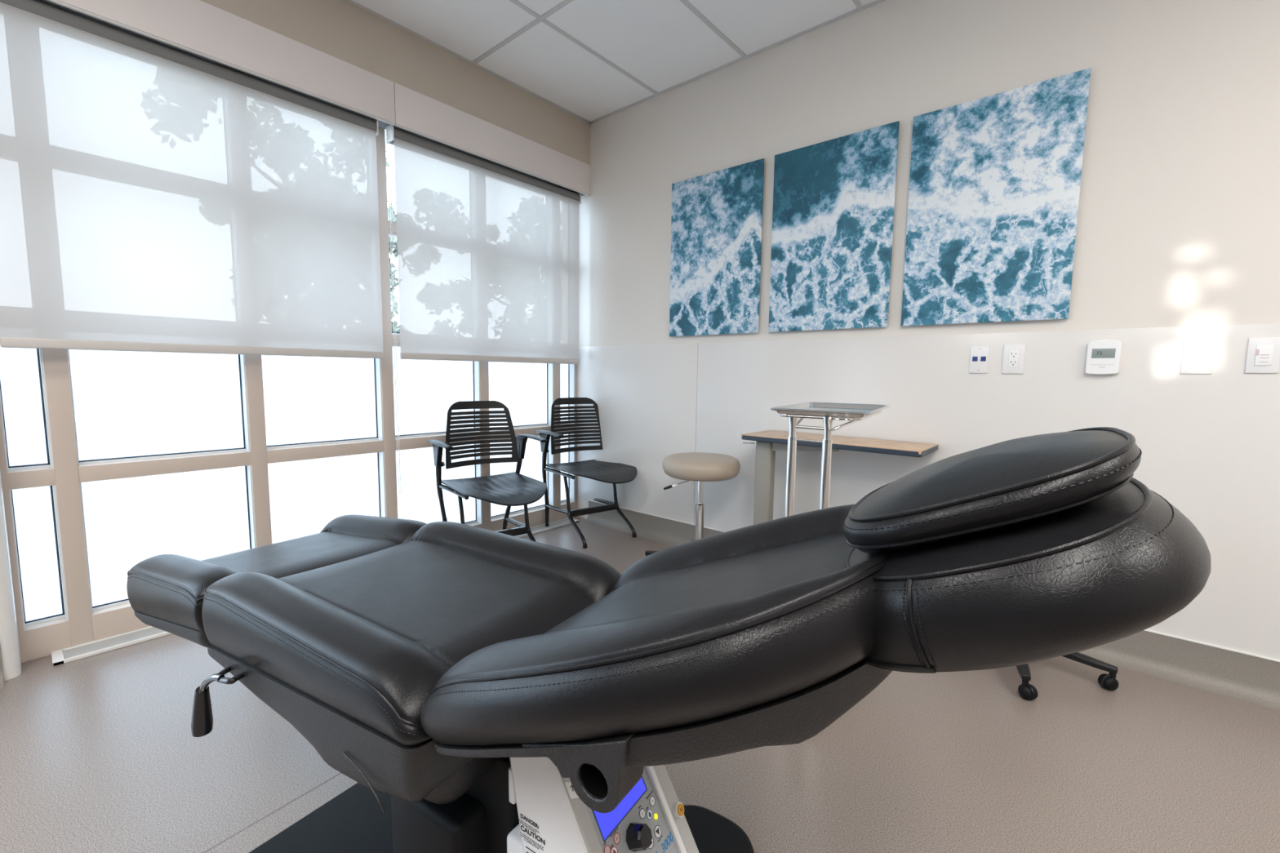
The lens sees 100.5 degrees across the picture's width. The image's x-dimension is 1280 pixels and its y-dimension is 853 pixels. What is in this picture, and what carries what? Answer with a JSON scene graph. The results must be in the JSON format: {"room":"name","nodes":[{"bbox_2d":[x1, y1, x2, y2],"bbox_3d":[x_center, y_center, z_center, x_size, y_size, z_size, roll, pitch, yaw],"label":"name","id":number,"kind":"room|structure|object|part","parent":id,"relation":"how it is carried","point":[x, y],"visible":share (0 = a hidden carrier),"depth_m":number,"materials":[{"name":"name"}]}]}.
{"room":"medical procedure room","nodes":[
{"label":"medical procedure room","id":0,"kind":"room"},
{"bbox_2d":[0,0,590,680],"bbox_3d":[-2.082,-0.554,2.061,0.240,2.845,5.000,6,7,40],"label":"wall","id":1,"kind":"structure","parent":0,"point":[340,29],"depth_m":2.70,"materials":[{"name":"beige paint"}]},
{"bbox_2d":[0,646,4,688],"bbox_3d":[-2.907,0.894,1.022,0.060,0.148,2.160,6,7,40],"label":"baseboard","id":2,"kind":"structure","parent":1,"relation":"attached to","point":[2,677],"depth_m":1.85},
{"bbox_2d":[0,127,577,662],"bbox_3d":[-1.403,-0.489,2.938,0.070,2.560,2.800,6,7,40],"label":"window","id":3,"kind":"structure","parent":1,"relation":"in","point":[111,462],"depth_m":2.41,"materials":[{"name":"beige"}]},
{"bbox_3d":[-2.291,-0.104,1.978,0.002,0.513,0.105,6,7,40],"label":"pane","id":4,"kind":"part","parent":3,"relation":"part of","materials":[{"name":"clear glass"}]},
{"bbox_3d":[-2.299,0.484,2.036,0.002,0.527,0.105,6,7,40],"label":"pane","id":5,"kind":"part","parent":3,"relation":"part of","materials":[{"name":"clear glass"}]},
{"bbox_3d":[-2.033,-0.131,2.279,0.002,0.513,0.546,6,7,40],"label":"pane","id":6,"kind":"part","parent":3,"relation":"part of","materials":[{"name":"clear glass"}]},
{"bbox_3d":[-2.040,0.457,2.337,0.002,0.527,0.546,6,7,40],"label":"pane","id":7,"kind":"part","parent":3,"relation":"part of","materials":[{"name":"clear glass"}]},
{"bbox_2d":[0,0,395,358],"bbox_3d":[-1.772,-1.014,2.284,0.132,1.399,1.420,6,7,40],"label":"roller shade","id":8,"kind":"object","parent":3,"relation":"attached to","point":[195,176],"visible":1,"depth_m":2.14,"materials":[{"name":"white fabric"}]},
{"bbox_2d":[386,129,401,493],"bbox_3d":[-1.304,-0.572,2.826,0.017,1.910,0.008,2,6,8],"label":"chain","id":9,"kind":"object","parent":8,"relation":"hanging from","point":[387,130],"visible":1,"depth_m":2.82,"materials":[{"name":"white"}]},
{"bbox_3d":[-1.634,-0.172,2.744,0.002,0.513,0.538,6,7,40],"label":"pane","id":10,"kind":"part","parent":3,"relation":"part of","materials":[{"name":"clear glass"}]},
{"bbox_3d":[-1.641,0.416,2.802,0.002,0.527,0.538,6,7,40],"label":"pane","id":11,"kind":"part","parent":3,"relation":"part of","materials":[{"name":"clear glass"}]},
{"bbox_3d":[-1.237,-0.213,3.206,0.002,0.513,0.540,6,7,40],"label":"pane","id":12,"kind":"part","parent":3,"relation":"part of","materials":[{"name":"clear glass"}]},
{"bbox_3d":[-1.244,0.375,3.264,0.002,0.527,0.540,6,7,40],"label":"pane","id":13,"kind":"part","parent":3,"relation":"part of","materials":[{"name":"clear glass"}]},
{"bbox_2d":[384,82,590,364],"bbox_3d":[-0.861,-1.108,3.346,0.132,1.399,1.391,6,7,40],"label":"roller shade","id":14,"kind":"object","parent":3,"relation":"attached to","point":[487,214],"visible":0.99,"depth_m":3.19,"materials":[{"name":"white fabric"}]},
{"bbox_3d":[-0.843,-0.253,3.666,0.002,0.513,0.530,6,7,40],"label":"pane","id":15,"kind":"part","parent":3,"relation":"part of","materials":[{"name":"clear glass"}]},
{"bbox_3d":[-0.850,0.335,3.724,0.002,0.527,0.530,6,7,40],"label":"pane","id":16,"kind":"part","parent":3,"relation":"part of","materials":[{"name":"clear glass"}]},
{"bbox_3d":[-0.580,-0.281,3.972,0.002,0.513,0.135,6,7,40],"label":"pane","id":17,"kind":"part","parent":3,"relation":"part of","materials":[{"name":"clear glass"}]},
{"bbox_3d":[-0.587,0.308,4.030,0.002,0.527,0.135,6,7,40],"label":"pane","id":18,"kind":"part","parent":3,"relation":"part of","materials":[{"name":"clear glass"}]},
{"bbox_2d":[345,0,884,124],"bbox_3d":[0.042,-1.816,0.128,5.900,0.100,5.400,6,7,40],"label":"ceiling","id":19,"kind":"structure","parent":0,"point":[663,44],"depth_m":2.76,"materials":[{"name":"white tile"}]},
{"bbox_2d":[0,516,1279,852],"bbox_3d":[0.005,1.114,0.418,5.900,0.100,5.400,6,7,40],"label":"floor","id":20,"kind":"structure","parent":0,"point":[100,753],"depth_m":1.50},
{"bbox_2d":[51,626,172,666],"bbox_3d":[-2.085,0.863,2.109,0.156,0.015,0.329,6,7,40],"label":"floor vent","id":21,"kind":"object","parent":20,"relation":"in","point":[70,654],"depth_m":2.10,"materials":[{"name":"white metal"}]},
{"bbox_2d":[202,773,340,852],"bbox_3d":[-1.018,0.975,1.184,0.117,0.001,1.250,6,7,40],"label":"trim","id":22,"kind":"structure","parent":20,"relation":"on","point":[339,773],"depth_m":1.32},
{"bbox_2d":[427,400,547,542],"bbox_3d":[-0.816,0.331,3.023,0.610,0.925,0.688,-4,7,-37],"label":"chair","id":23,"kind":"object","parent":20,"relation":"on","point":[508,490],"visible":0.89,"depth_m":3.14,"materials":[{"name":"black plastic"}]},
{"bbox_3d":[-1.111,0.096,2.934,0.057,0.034,0.377,-4,7,-37],"label":"armrest","id":24,"kind":"part","parent":23,"relation":"part of","materials":[{"name":"black plastic"}]},
{"bbox_3d":[-1.160,0.447,3.118,0.042,0.645,0.162,0,6,-5],"label":"post","id":25,"kind":"part","parent":23,"relation":"part of","materials":[{"name":"black metal"}]},
{"bbox_3d":[-1.047,0.362,2.977,0.327,0.040,0.028,6,8,43],"label":"seat rail","id":26,"kind":"part","parent":23,"relation":"part of","materials":[{"name":"black metal"}]},
{"bbox_3d":[-0.928,0.587,2.872,0.026,0.427,0.289,-3,7,-36],"label":"leg","id":27,"kind":"part","parent":23,"relation":"part of","materials":[{"name":"black metal"}]},
{"bbox_3d":[-0.955,0.038,3.181,0.444,0.377,0.119,-4,7,-37],"label":"backrest","id":28,"kind":"part","parent":23,"relation":"part of","materials":[{"name":"black plastic"}]},
{"bbox_3d":[-0.796,0.354,2.998,0.470,0.055,0.620,-4,7,-37],"label":"seat","id":29,"kind":"part","parent":23,"relation":"part of","materials":[{"name":"black plastic"}]},
{"bbox_3d":[-0.808,0.424,3.386,0.162,0.645,0.042,3,6,20],"label":"post","id":30,"kind":"part","parent":23,"relation":"part of","materials":[{"name":"black metal"}]},
{"bbox_3d":[-0.762,0.597,3.290,0.028,0.040,0.309,-4,7,-37],"label":"rail","id":31,"kind":"part","parent":23,"relation":"part of","materials":[{"name":"black metal"}]},
{"bbox_3d":[-0.621,0.567,3.106,0.026,0.427,0.289,-4,7,-39],"label":"leg","id":32,"kind":"part","parent":23,"relation":"part of","materials":[{"name":"black metal"}]},
{"bbox_3d":[-0.673,0.068,3.270,0.057,0.034,0.377,-4,7,-37],"label":"armrest","id":33,"kind":"part","parent":23,"relation":"part of","materials":[{"name":"black plastic"}]},
{"bbox_2d":[529,517,571,534],"bbox_3d":[-0.635,0.714,3.797,0.155,0.015,0.434,6,7,40],"label":"floor vent","id":34,"kind":"object","parent":20,"relation":"in","point":[564,522],"depth_m":3.80,"materials":[{"name":"white metal"}]},
{"bbox_2d":[534,397,637,548],"bbox_3d":[-0.314,0.279,3.608,0.610,0.925,0.688,-4,7,-37],"label":"chair","id":35,"kind":"object","parent":20,"relation":"on","point":[615,473],"visible":0.92,"depth_m":3.69,"materials":[{"name":"black plastic"}]},
{"bbox_3d":[-0.658,0.395,3.702,0.042,0.645,0.162,0,6,-5],"label":"post","id":36,"kind":"part","parent":35,"relation":"part of","materials":[{"name":"black metal"}]},
{"bbox_3d":[-0.610,0.044,3.519,0.057,0.034,0.377,-4,7,-37],"label":"armrest","id":37,"kind":"part","parent":35,"relation":"part of","materials":[{"name":"black plastic"}]},
{"bbox_3d":[-0.564,0.564,3.643,0.028,0.040,0.309,-4,7,-37],"label":"rail","id":38,"kind":"part","parent":35,"relation":"part of","materials":[{"name":"black metal"}]},
{"bbox_3d":[-0.546,0.310,3.562,0.327,0.040,0.028,6,8,43],"label":"seat rail","id":39,"kind":"part","parent":35,"relation":"part of","materials":[{"name":"black metal"}]},
{"bbox_3d":[-0.426,0.535,3.457,0.026,0.427,0.289,-3,7,-36],"label":"leg","id":40,"kind":"part","parent":35,"relation":"part of","materials":[{"name":"black metal"}]},
{"bbox_3d":[-0.454,-0.013,3.766,0.444,0.377,0.119,-4,7,-37],"label":"backrest","id":41,"kind":"part","parent":35,"relation":"part of","materials":[{"name":"black plastic"}]},
{"bbox_3d":[-0.294,0.302,3.583,0.470,0.055,0.620,-4,7,-37],"label":"seat","id":42,"kind":"part","parent":35,"relation":"part of","materials":[{"name":"black plastic"}]},
{"bbox_3d":[-0.261,0.545,3.874,0.028,0.040,0.309,-4,7,-37],"label":"rail","id":43,"kind":"part","parent":35,"relation":"part of","materials":[{"name":"black metal"}]},
{"bbox_3d":[-0.119,0.515,3.691,0.026,0.427,0.289,-4,7,-39],"label":"leg","id":44,"kind":"part","parent":35,"relation":"part of","materials":[{"name":"black metal"}]},
{"bbox_2d":[506,756,754,852],"bbox_3d":[0.029,0.704,1.001,0.316,0.603,0.660,4,7,33],"label":"machine","id":45,"kind":"object","parent":20,"relation":"on","point":[651,818],"visible":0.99,"depth_m":0.77,"materials":[{"name":"white plastic"}]},
{"bbox_3d":[-0.016,0.574,0.782,0.162,0.293,0.133,4,7,33],"label":"control panel","id":46,"kind":"part","parent":45,"relation":"part of","materials":[{"name":"grey plastic"}]},
{"bbox_3d":[-0.001,0.592,0.767,0.036,0.039,0.034,4,7,33],"label":"rotary knob","id":47,"kind":"part","parent":45,"relation":"part of","materials":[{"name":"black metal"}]},
{"bbox_2d":[653,813,657,819],"bbox_3d":[0.024,0.598,0.816,0.005,0.008,0.008,4,7,33],"label":"lamp","id":48,"kind":"object","parent":45,"relation":"on","point":[655,815],"depth_m":0.81,"materials":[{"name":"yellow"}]},
{"bbox_3d":[0.026,0.568,0.841,0.167,0.295,0.011,4,7,33],"label":"panel trim","id":49,"kind":"part","parent":45,"relation":"part of","materials":[{"name":"white plastic"}]},
{"bbox_2d":[126,426,1211,852],"bbox_3d":[-0.309,0.473,0.993,1.850,1.054,0.627,4,7,33],"label":"chair","id":50,"kind":"object","parent":20,"relation":"on","point":[416,659],"visible":1,"depth_m":0.53,"materials":[{"name":"black leather"}]},
{"bbox_3d":[-0.743,0.448,0.921,0.069,0.054,0.013,3,6,25],"label":"rod","id":51,"kind":"part","parent":50,"relation":"part of","materials":[{"name":"silver metal"}]},
{"bbox_2d":[126,514,426,631],"bbox_3d":[-0.888,0.352,1.374,0.451,0.170,0.551,4,7,33],"label":"cushion","id":52,"kind":"object","parent":50,"relation":"on","point":[165,592],"depth_m":1.24,"materials":[{"name":"black leather"}]},
{"bbox_3d":[-0.486,0.970,1.169,0.675,0.028,0.600,4,7,33],"label":"floor plate","id":53,"kind":"part","parent":50,"relation":"part of","materials":[{"name":"black metal"}]},
{"bbox_2d":[201,521,621,746],"bbox_3d":[-0.412,0.350,1.064,0.668,0.140,0.555,4,7,33],"label":"seat cushion","id":54,"kind":"object","parent":50,"relation":"on","point":[356,649],"depth_m":0.92,"materials":[{"name":"black leather"}]},
{"bbox_2d":[420,503,889,746],"bbox_3d":[0.069,0.253,0.743,0.596,0.317,0.595,4,7,33],"label":"backrest cushion","id":55,"kind":"object","parent":50,"relation":"on","point":[766,633],"depth_m":0.48,"materials":[{"name":"black leather"}]},
{"bbox_2d":[843,430,1141,552],"bbox_3d":[0.343,0.065,0.547,0.234,0.131,0.286,4,7,33],"label":"headrest pillow","id":56,"kind":"object","parent":50,"relation":"on","point":[1078,489],"depth_m":0.43,"materials":[{"name":"black leather"}]},
{"bbox_2d":[841,480,1211,672],"bbox_3d":[0.358,0.138,0.544,0.288,0.185,0.359,4,7,33],"label":"cushion","id":57,"kind":"object","parent":50,"relation":"on","point":[938,576],"depth_m":0.41,"materials":[{"name":"black leather"}]},
{"bbox_2d":[644,452,740,556],"bbox_3d":[0.317,0.488,2.967,0.602,0.658,0.630,2,6,17],"label":"round stool","id":58,"kind":"object","parent":20,"relation":"on","point":[700,467],"visible":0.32,"depth_m":2.80,"materials":[{"name":"beige leather"}]},
{"bbox_3d":[0.166,0.723,3.029,0.282,0.042,0.040,2,6,17],"label":"arm","id":59,"kind":"part","parent":58,"relation":"part of","materials":[{"name":"black plastic"}]},
{"bbox_3d":[0.334,0.406,2.946,0.029,0.260,0.029,2,6,17],"label":"gas rod","id":60,"kind":"part","parent":58,"relation":"part of","materials":[{"name":"silver metal"}]},
{"bbox_3d":[0.336,0.214,2.927,0.426,0.105,0.426,2,6,17],"label":"seat","id":61,"kind":"part","parent":58,"relation":"part of","materials":[{"name":"beige leather"}]},
{"bbox_2d":[770,402,889,517],"bbox_3d":[0.624,0.433,1.789,0.290,1.001,0.526,4,7,31],"label":"stand","id":62,"kind":"object","parent":20,"relation":"on","point":[828,411],"visible":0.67,"depth_m":1.61,"materials":[{"name":"silver metal"}]},
{"bbox_3d":[0.464,0.455,1.683,0.028,0.855,0.028,6,7,40],"label":"post","id":63,"kind":"part","parent":62,"relation":"part of","materials":[{"name":"silver metal"}]},
{"bbox_3d":[0.470,0.003,1.638,0.033,0.082,0.033,6,7,40],"label":"post","id":64,"kind":"part","parent":62,"relation":"part of","materials":[{"name":"silver metal"}]},
{"bbox_3d":[0.547,0.463,1.612,0.028,0.855,0.028,6,7,40],"label":"post","id":65,"kind":"part","parent":62,"relation":"part of","materials":[{"name":"silver metal"}]},
{"bbox_3d":[0.553,0.011,1.567,0.033,0.082,0.033,6,7,40],"label":"post","id":66,"kind":"part","parent":62,"relation":"part of","materials":[{"name":"silver metal"}]},
{"bbox_2d":[770,402,889,431],"bbox_3d":[0.636,-0.035,1.755,0.354,0.062,0.528,6,7,40],"label":"tray","id":67,"kind":"object","parent":62,"relation":"on","point":[828,411],"depth_m":1.61,"materials":[{"name":"silver metal"}]},
{"bbox_2d":[741,430,938,524],"bbox_3d":[0.937,0.457,2.627,0.846,0.797,0.324,6,7,40],"label":"table","id":68,"kind":"object","parent":20,"relation":"on","point":[768,442],"visible":0.43,"depth_m":2.67,"materials":[{"name":"brown wood"}]},
{"bbox_3d":[0.772,0.110,2.639,0.415,0.050,0.035,6,7,40],"label":"support arm","id":69,"kind":"part","parent":68,"relation":"part of","materials":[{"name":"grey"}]},
{"bbox_2d":[1016,652,1119,701],"bbox_3d":[1.485,0.668,2.075,0.630,0.502,0.602,-5,8,-44],"label":"round stool","id":70,"kind":"object","parent":20,"relation":"on","point":[1027,691],"visible":0.24,"depth_m":1.89,"materials":[{"name":"black plastic"}]},
{"bbox_3d":[1.397,0.845,1.958,0.040,0.042,0.282,4,6,27],"label":"arm","id":71,"kind":"part","parent":70,"relation":"part of","materials":[{"name":"black plastic"}]},
{"bbox_2d":[1022,679,1034,701],"bbox_3d":[1.340,0.906,1.836,0.020,0.072,0.054,-1,6,-13],"label":"caster","id":72,"kind":"object","parent":70,"relation":"attached to","point":[1028,690],"depth_m":1.82,"materials":[{"name":"black plastic"}]},
{"bbox_3d":[1.596,0.844,1.988,0.040,0.042,0.282,-5,8,-44],"label":"arm","id":73,"kind":"part","parent":70,"relation":"part of","materials":[{"name":"black plastic"}]},
{"bbox_2d":[1100,671,1116,688],"bbox_3d":[1.671,0.904,1.900,0.055,0.072,0.019,0,6,-6],"label":"caster","id":74,"kind":"object","parent":70,"relation":"attached to","point":[1108,681],"depth_m":1.89,"materials":[{"name":"black plastic"}]},
{"bbox_2d":[577,0,1279,518],"bbox_3d":[1.696,-0.523,2.223,5.900,2.845,0.150,6,7,40],"label":"wall","id":75,"kind":"structure","parent":0,"point":[1178,224],"depth_m":2.12,"materials":[{"name":"white paint"}]},
{"bbox_2d":[577,342,697,524],"bbox_3d":[-0.063,0.016,3.678,1.085,1.142,0.004,6,7,40],"label":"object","id":76,"kind":"structure","parent":75,"relation":"attached to","point":[645,396],"depth_m":3.60,"materials":[{"name":"white paint"}]},
{"bbox_2d":[669,158,764,336],"bbox_3d":[0.437,-1.014,3.144,0.623,0.934,0.026,6,7,40],"label":"print","id":77,"kind":"object","parent":75,"relation":"attached to","point":[717,216],"visible":1,"depth_m":3.11,"materials":[{"name":"blue plastic"}]},
{"bbox_2d":[768,120,899,332],"bbox_3d":[0.957,-0.964,2.702,0.619,0.934,0.026,6,7,40],"label":"print","id":78,"kind":"object","parent":75,"relation":"attached to","point":[833,200],"visible":1,"depth_m":2.67,"materials":[{"name":"blue plastic"}]},
{"bbox_2d":[583,500,1279,711],"bbox_3d":[1.612,0.826,2.276,5.300,0.148,0.060,6,7,40],"label":"baseboard","id":79,"kind":"structure","parent":75,"relation":"attached to","point":[1232,674],"depth_m":1.98,"materials":[{"name":"grey rubber"}]},
{"bbox_2d":[588,499,1279,662],"bbox_3d":[1.629,0.747,2.287,5.300,0.006,0.010,6,7,40],"label":"trim","id":80,"kind":"structure","parent":75,"relation":"attached to","point":[1147,630],"depth_m":1.97,"materials":[{"name":"white"}]},
{"bbox_2d":[968,346,989,373],"bbox_3d":[1.478,-0.292,2.320,0.070,0.118,0.008,6,7,40],"label":"outlet","id":81,"kind":"object","parent":75,"relation":"attached to","point":[979,357],"visible":1,"depth_m":2.32,"materials":[{"name":"white plastic"}]},
{"bbox_2d":[693,323,1279,660],"bbox_3d":[2.002,0.215,1.925,4.343,1.142,0.004,6,7,40],"label":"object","id":82,"kind":"structure","parent":75,"relation":"attached to","point":[1209,444],"depth_m":2.17,"materials":[{"name":"white paint"}]},
{"bbox_2d":[901,67,1090,326],"bbox_3d":[1.472,-0.914,2.264,0.615,0.934,0.026,6,7,40],"label":"print","id":83,"kind":"object","parent":75,"relation":"attached to","point":[995,180],"visible":1,"depth_m":2.23,"materials":[{"name":"blue plastic"}]},
{"bbox_2d":[1001,343,1026,373],"bbox_3d":[1.572,-0.284,2.240,0.076,0.123,0.009,6,7,40],"label":"power outlet","id":84,"kind":"object","parent":75,"relation":"attached to","point":[1014,355],"visible":1,"depth_m":2.24,"materials":[{"name":"white plastic"}]},
{"bbox_2d":[1008,350,1019,367],"bbox_3d":[1.571,-0.285,2.238,0.034,0.072,0.004,6,7,40],"label":"socket","id":85,"kind":"object","parent":84,"relation":"attached to","point":[1013,355],"depth_m":2.24,"materials":[{"name":"white plastic"}]},
{"bbox_2d":[1084,340,1121,374],"bbox_3d":[1.783,-0.266,2.050,0.098,0.131,0.026,6,7,40],"label":"thermostat","id":86,"kind":"object","parent":75,"relation":"attached to","point":[1103,357],"visible":1,"depth_m":2.04,"materials":[{"name":"white plastic"}]},
{"bbox_2d":[1180,337,1216,373],"bbox_3d":[1.983,-0.250,1.893,0.079,0.126,0.006,6,7,40],"label":"blank plate","id":87,"kind":"object","parent":75,"relation":"attached to","point":[1197,353],"visible":1,"depth_m":1.89,"materials":[{"name":"white plastic"}]},
{"bbox_2d":[1244,337,1279,373],"bbox_3d":[2.099,-0.239,1.792,0.075,0.118,0.010,6,7,40],"label":"light switch","id":88,"kind":"object","parent":75,"relation":"attached to","point":[1263,355],"visible":1,"depth_m":1.79,"materials":[{"name":"white plastic"}]},
{"label":"outside","id":89,"kind":"structure","parent":0,"visible":0},
{"bbox_3d":[-46.183,-3.220,42.971,119.500,0.200,240.000,6,7,40],"label":"ground","id":90,"kind":"structure","parent":89,"visible":0},
{"bbox_2d":[386,151,399,332],"bbox_3d":[-5.404,-2.247,8.045,4.257,5.770,4.678,1,6,7],"label":"street tree","id":91,"kind":"object","parent":90,"relation":"on","point":[395,251],"visible":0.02,"depth_m":8.10,"materials":[{"name":"brown plant"}]}
]}

